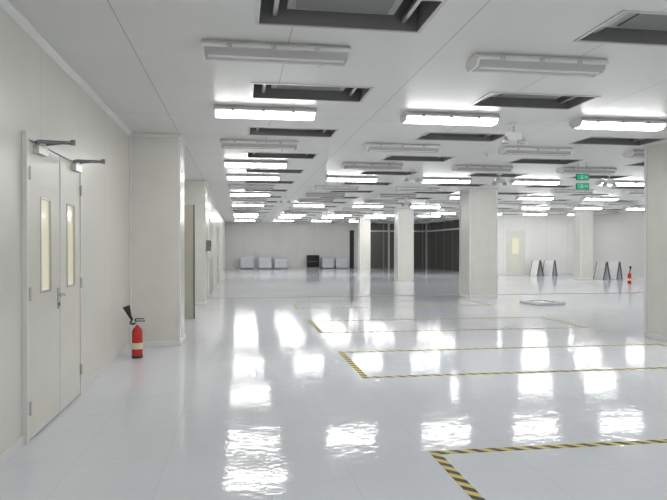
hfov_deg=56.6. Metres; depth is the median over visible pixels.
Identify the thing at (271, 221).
fluorescent light
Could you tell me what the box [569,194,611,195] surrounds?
filter
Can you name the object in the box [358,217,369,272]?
column
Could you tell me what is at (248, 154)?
filter
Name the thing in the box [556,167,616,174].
fluorescent light
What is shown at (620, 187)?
filter
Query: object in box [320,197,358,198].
filter
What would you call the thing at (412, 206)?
fluorescent light
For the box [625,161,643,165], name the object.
filter
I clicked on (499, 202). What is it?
fluorescent light
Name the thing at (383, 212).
fluorescent light
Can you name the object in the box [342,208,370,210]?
fluorescent light
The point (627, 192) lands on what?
fluorescent light
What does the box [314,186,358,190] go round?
fluorescent light
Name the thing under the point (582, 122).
fluorescent light
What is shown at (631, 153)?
fluorescent light
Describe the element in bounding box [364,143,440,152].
fluorescent light
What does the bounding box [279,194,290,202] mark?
spotlight
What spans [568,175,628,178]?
filter
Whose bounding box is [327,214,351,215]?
fluorescent light
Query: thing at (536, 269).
panels
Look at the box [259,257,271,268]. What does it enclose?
crate
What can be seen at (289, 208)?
fluorescent light
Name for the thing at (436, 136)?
filter
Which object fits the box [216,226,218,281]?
door
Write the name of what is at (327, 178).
fluorescent light
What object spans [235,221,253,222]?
fluorescent light
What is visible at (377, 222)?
fluorescent light
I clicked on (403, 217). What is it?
column
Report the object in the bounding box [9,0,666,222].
ceiling
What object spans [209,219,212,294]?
door
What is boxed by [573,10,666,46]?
filter
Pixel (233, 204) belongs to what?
fluorescent light
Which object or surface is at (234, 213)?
fluorescent light
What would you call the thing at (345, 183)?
filter
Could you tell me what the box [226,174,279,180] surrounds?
fluorescent light
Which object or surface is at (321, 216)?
fluorescent light
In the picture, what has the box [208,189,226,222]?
trim
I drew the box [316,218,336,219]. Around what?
fluorescent light
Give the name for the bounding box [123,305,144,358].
fire extinguisher
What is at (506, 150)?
fluorescent light
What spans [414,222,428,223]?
fluorescent light
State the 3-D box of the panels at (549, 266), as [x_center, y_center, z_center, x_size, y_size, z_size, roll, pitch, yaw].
[10.873,0.904,31.175,0.427,0.791,0.600,0,0,-37]
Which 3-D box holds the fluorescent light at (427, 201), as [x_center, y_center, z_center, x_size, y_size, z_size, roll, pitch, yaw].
[3.921,-1.698,22.074,1.200,0.115,0.326,0,0,-9]
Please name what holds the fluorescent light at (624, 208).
attached to the ceiling
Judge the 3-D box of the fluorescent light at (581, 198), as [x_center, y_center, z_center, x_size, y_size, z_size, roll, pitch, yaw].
[8.793,-1.693,20.482,1.200,0.110,0.326,0,0,-9]
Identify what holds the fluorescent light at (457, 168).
attached to the ceiling
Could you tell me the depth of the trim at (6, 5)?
5.24 m
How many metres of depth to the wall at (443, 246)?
39.87 m
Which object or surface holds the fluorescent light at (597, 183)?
attached to the ceiling
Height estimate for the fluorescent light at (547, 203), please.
0.115 m
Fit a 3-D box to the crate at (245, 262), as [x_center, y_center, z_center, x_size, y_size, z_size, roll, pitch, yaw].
[-5.742,0.861,41.100,0.850,0.780,0.515,0,0,-9]
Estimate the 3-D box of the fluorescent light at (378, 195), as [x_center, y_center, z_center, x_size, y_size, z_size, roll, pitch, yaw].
[2.000,-1.685,19.458,1.200,0.115,0.326,0,0,-9]
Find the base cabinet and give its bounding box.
[307,255,318,268]
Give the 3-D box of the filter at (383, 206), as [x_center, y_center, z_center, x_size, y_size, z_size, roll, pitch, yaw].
[2.007,-1.965,25.576,1.260,0.398,0.660,0,0,-9]
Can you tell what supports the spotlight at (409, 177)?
hanging from the ceiling
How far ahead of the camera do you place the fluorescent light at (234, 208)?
25.49 m
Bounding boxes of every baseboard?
[0,343,129,465]
[226,267,348,268]
[498,273,573,274]
[593,273,643,278]
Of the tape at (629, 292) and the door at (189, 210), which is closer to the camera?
the door at (189, 210)
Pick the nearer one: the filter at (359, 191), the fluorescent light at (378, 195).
the filter at (359, 191)
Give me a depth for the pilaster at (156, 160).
9.02 m
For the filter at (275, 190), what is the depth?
18.30 m
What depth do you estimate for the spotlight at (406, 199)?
21.06 m
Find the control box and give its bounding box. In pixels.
[206,240,210,250]
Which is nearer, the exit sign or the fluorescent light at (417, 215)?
the exit sign
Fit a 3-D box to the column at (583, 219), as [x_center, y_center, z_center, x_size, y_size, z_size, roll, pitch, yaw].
[11.181,-0.234,27.752,0.594,3.100,0.594,0,0,-9]
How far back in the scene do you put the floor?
5.86 m
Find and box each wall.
[0,7,129,453]
[208,193,225,292]
[226,222,357,267]
[370,223,427,267]
[428,220,458,270]
[498,215,573,273]
[593,210,643,276]
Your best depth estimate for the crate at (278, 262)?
41.20 m
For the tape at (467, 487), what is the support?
on the floor
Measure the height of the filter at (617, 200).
0.398 m
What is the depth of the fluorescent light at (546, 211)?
27.56 m
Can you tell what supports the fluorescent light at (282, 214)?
attached to the ceiling
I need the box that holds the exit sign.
[576,163,588,189]
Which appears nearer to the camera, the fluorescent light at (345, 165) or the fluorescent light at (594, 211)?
the fluorescent light at (345, 165)
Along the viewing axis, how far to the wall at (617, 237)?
29.58 m
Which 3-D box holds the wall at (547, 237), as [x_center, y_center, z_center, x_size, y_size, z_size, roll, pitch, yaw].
[10.842,-0.255,32.049,5.000,3.100,0.150,0,0,-9]
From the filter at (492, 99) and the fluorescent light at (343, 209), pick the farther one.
the fluorescent light at (343, 209)
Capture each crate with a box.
[240,257,252,268]
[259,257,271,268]
[274,258,287,268]
[321,258,333,268]
[335,258,347,268]
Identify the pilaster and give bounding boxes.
[129,133,185,346]
[184,180,208,304]
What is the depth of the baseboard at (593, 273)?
28.59 m
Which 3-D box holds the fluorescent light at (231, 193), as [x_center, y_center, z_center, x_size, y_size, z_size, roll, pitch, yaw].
[-2.529,-1.685,18.775,1.200,0.110,0.326,0,0,-9]
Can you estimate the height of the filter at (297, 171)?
0.398 m
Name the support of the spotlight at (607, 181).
hanging from the ceiling
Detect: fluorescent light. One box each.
[201,39,350,66]
[214,105,316,120]
[220,139,298,149]
[224,160,286,167]
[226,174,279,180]
[228,184,273,189]
[230,192,269,196]
[231,198,266,201]
[232,203,263,205]
[233,207,261,209]
[233,210,259,212]
[234,213,258,215]
[234,215,256,217]
[235,217,255,219]
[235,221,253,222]
[271,221,290,222]
[276,218,296,219]
[278,216,300,217]
[281,213,305,215]
[284,211,310,212]
[288,207,316,210]
[293,203,324,206]
[298,199,333,202]
[305,193,344,197]
[311,220,330,221]
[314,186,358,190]
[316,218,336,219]
[321,216,343,217]
[325,176,377,181]
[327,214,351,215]
[334,211,359,213]
[341,162,402,170]
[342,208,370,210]
[351,204,382,206]
[363,200,397,203]
[363,216,385,218]
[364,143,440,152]
[372,214,393,215]
[377,194,416,197]
[377,222,393,223]
[382,211,393,213]
[396,187,440,191]
[400,111,499,125]
[409,205,439,207]
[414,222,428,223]
[416,214,440,216]
[420,177,470,183]
[420,220,439,222]
[426,200,458,203]
[430,212,455,214]
[432,219,452,220]
[446,209,458,211]
[447,195,458,198]
[451,165,512,172]
[465,53,609,77]
[497,146,573,155]
[498,201,521,204]
[498,209,523,211]
[509,179,560,184]
[515,196,553,199]
[519,206,549,208]
[521,213,546,214]
[544,210,572,212]
[546,202,580,204]
[550,189,593,193]
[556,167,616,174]
[569,117,666,130]
[571,206,602,209]
[580,197,618,200]
[593,210,619,212]
[595,181,643,185]
[604,202,637,205]
[623,150,643,157]
[623,190,643,194]
[623,207,643,209]
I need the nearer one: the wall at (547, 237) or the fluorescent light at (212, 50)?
the fluorescent light at (212, 50)
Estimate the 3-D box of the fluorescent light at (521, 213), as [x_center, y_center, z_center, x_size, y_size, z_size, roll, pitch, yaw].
[9.685,-1.739,29.921,1.200,0.110,0.326,0,0,-9]
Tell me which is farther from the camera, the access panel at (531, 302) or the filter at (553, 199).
the filter at (553, 199)
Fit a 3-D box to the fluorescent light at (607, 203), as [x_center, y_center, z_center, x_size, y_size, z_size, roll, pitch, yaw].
[10.714,-1.703,23.098,1.200,0.115,0.326,0,0,-9]
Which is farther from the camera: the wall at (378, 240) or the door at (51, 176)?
the wall at (378, 240)
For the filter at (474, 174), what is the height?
0.398 m
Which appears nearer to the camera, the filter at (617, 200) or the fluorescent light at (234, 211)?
the filter at (617, 200)
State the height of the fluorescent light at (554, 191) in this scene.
0.115 m
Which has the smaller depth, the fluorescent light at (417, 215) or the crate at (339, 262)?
the fluorescent light at (417, 215)
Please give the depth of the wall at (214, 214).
24.84 m
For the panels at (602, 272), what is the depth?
27.59 m
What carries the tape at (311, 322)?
on the floor
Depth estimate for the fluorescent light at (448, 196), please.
19.62 m
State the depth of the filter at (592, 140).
9.93 m
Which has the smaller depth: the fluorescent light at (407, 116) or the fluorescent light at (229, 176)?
the fluorescent light at (407, 116)
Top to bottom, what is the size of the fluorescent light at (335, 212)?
0.115 m
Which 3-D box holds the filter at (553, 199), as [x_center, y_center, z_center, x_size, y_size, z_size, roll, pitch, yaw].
[7.697,-1.946,21.782,1.260,0.398,0.660,0,0,-9]
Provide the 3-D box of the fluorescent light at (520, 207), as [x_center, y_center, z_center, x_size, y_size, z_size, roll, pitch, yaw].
[8.107,-1.715,25.031,1.200,0.110,0.326,0,0,-9]
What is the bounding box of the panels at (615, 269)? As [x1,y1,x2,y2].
[607,261,622,278]
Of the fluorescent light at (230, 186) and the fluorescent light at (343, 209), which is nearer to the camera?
the fluorescent light at (230, 186)
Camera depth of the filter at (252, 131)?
9.17 m
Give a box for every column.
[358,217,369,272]
[394,208,413,280]
[459,189,497,297]
[574,210,592,279]
[644,139,666,341]
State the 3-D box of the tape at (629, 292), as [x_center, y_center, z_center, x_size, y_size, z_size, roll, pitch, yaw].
[5.755,1.356,19.083,18.830,0.004,0.150,0,0,-9]
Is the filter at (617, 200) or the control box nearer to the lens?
the control box
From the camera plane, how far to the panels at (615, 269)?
27.85 m
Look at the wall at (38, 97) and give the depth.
5.43 m
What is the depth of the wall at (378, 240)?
43.03 m
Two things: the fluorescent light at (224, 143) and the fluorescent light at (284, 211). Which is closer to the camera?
the fluorescent light at (224, 143)
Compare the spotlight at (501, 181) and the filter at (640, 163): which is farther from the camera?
the spotlight at (501, 181)
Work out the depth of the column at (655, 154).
9.71 m
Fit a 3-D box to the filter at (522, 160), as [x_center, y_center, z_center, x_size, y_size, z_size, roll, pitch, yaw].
[4.065,-1.899,11.931,1.260,0.398,0.660,0,0,-9]
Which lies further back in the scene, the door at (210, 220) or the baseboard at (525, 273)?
the baseboard at (525, 273)
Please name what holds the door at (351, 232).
in the wall at (294, 242)
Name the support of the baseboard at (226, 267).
attached to the wall at (294, 242)
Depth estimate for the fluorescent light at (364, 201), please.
21.62 m
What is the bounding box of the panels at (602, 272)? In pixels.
[593,262,610,279]
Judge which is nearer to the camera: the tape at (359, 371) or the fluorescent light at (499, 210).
the tape at (359, 371)
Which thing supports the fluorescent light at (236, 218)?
attached to the ceiling
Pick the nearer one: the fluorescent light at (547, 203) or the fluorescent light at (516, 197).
the fluorescent light at (516, 197)
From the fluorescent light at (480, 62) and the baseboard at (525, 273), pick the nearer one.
the fluorescent light at (480, 62)
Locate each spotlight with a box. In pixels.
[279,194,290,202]
[401,198,411,205]
[404,169,419,181]
[491,173,506,185]
[500,123,526,143]
[602,174,616,185]
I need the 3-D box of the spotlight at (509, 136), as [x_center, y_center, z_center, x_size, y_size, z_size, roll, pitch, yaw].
[2.409,-1.557,8.295,0.364,0.265,0.122,0,0,-9]
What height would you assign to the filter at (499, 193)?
0.398 m
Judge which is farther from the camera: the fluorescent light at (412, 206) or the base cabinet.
the base cabinet
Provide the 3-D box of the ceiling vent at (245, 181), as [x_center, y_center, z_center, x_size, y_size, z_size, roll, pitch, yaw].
[-1.624,-1.917,15.725,1.260,0.398,0.660,0,0,-9]
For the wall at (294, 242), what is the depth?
42.02 m
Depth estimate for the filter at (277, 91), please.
6.88 m
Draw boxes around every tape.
[291,300,492,307]
[309,317,587,332]
[339,344,666,377]
[428,439,666,499]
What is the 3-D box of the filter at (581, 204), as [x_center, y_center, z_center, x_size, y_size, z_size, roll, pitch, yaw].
[9.855,-1.959,24.434,1.260,0.398,0.660,0,0,-9]
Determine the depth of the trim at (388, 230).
43.00 m
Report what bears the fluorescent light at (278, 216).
attached to the ceiling
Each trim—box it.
[0,0,131,135]
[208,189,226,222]
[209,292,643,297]
[370,224,426,267]
[427,228,458,231]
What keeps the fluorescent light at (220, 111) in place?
attached to the ceiling
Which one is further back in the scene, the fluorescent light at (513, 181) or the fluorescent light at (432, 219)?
the fluorescent light at (432, 219)
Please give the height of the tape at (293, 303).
0.002 m
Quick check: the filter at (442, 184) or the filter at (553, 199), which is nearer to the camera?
the filter at (442, 184)
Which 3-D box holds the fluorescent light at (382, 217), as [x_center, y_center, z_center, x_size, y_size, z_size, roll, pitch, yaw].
[2.206,-1.756,33.445,1.200,0.110,0.326,0,0,-9]
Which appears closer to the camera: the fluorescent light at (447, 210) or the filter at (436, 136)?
the filter at (436, 136)
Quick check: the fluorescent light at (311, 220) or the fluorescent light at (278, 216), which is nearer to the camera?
the fluorescent light at (278, 216)
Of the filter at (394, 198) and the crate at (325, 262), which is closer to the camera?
the filter at (394, 198)
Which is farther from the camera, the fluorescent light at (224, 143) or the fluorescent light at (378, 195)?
the fluorescent light at (378, 195)
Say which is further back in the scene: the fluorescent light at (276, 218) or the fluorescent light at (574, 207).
the fluorescent light at (276, 218)
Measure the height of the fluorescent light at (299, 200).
0.115 m
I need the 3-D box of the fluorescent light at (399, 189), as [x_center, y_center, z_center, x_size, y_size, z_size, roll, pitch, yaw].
[2.343,-1.675,17.184,1.200,0.115,0.326,0,0,-9]
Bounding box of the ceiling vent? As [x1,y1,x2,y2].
[255,0,447,33]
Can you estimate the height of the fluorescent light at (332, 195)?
0.115 m
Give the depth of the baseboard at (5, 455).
6.36 m
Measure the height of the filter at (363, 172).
0.398 m
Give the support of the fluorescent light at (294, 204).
attached to the ceiling
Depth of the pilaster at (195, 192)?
15.43 m
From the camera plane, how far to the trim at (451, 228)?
39.93 m
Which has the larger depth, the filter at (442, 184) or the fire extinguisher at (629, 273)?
the fire extinguisher at (629, 273)
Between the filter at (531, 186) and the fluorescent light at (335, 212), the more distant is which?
the fluorescent light at (335, 212)
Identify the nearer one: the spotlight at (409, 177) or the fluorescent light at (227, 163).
the fluorescent light at (227, 163)
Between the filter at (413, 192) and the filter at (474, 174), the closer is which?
the filter at (474, 174)
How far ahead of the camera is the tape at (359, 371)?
7.39 m
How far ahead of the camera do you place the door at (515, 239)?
31.72 m
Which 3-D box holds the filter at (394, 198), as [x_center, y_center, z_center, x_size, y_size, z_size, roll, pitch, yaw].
[2.693,-1.943,21.028,1.260,0.398,0.660,0,0,-9]
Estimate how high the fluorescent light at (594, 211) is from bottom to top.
0.115 m
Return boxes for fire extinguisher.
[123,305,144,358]
[628,266,631,283]
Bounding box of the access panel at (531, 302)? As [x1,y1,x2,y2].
[520,300,564,305]
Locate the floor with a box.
[0,268,666,499]
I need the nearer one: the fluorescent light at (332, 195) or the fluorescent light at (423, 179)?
the fluorescent light at (423, 179)
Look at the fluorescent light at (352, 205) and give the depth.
23.88 m
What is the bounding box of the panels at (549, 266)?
[543,260,556,275]
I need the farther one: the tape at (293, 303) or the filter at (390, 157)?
the tape at (293, 303)
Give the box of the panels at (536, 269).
[529,260,543,275]
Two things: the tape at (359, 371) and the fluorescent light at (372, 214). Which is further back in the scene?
the fluorescent light at (372, 214)
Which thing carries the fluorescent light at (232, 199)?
attached to the ceiling
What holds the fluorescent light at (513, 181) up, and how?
attached to the ceiling
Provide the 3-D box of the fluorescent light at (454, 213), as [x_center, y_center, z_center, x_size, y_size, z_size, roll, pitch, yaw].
[5.157,-1.735,29.238,1.200,0.110,0.326,0,0,-9]
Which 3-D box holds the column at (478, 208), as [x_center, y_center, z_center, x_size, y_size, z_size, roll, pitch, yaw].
[4.208,-0.187,18.029,0.844,3.100,0.844,0,0,-9]
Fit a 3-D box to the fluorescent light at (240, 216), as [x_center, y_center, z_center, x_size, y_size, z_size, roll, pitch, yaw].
[-4.587,-1.751,32.420,1.200,0.110,0.326,0,0,-9]
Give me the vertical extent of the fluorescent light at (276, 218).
0.115 m
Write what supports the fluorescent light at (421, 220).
attached to the ceiling
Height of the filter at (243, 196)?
0.398 m
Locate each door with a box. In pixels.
[22,131,104,444]
[184,205,194,318]
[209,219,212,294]
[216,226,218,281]
[349,230,353,267]
[506,230,524,274]
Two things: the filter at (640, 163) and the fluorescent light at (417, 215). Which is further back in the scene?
the fluorescent light at (417, 215)
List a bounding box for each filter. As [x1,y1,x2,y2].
[243,196,282,197]
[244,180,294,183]
[244,189,287,191]
[245,169,303,173]
[246,152,317,158]
[247,126,338,137]
[250,82,373,102]
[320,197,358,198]
[330,190,372,192]
[341,182,391,184]
[358,171,418,174]
[366,206,395,207]
[380,155,454,161]
[394,198,431,199]
[413,192,455,193]
[414,132,504,141]
[435,183,486,186]
[465,173,526,176]
[469,92,600,109]
[498,192,534,194]
[508,158,582,164]
[525,185,575,187]
[532,199,571,200]
[565,204,597,205]
[568,136,666,145]
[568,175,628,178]
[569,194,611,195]
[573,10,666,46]
[597,200,640,201]
[607,186,643,188]
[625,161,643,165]

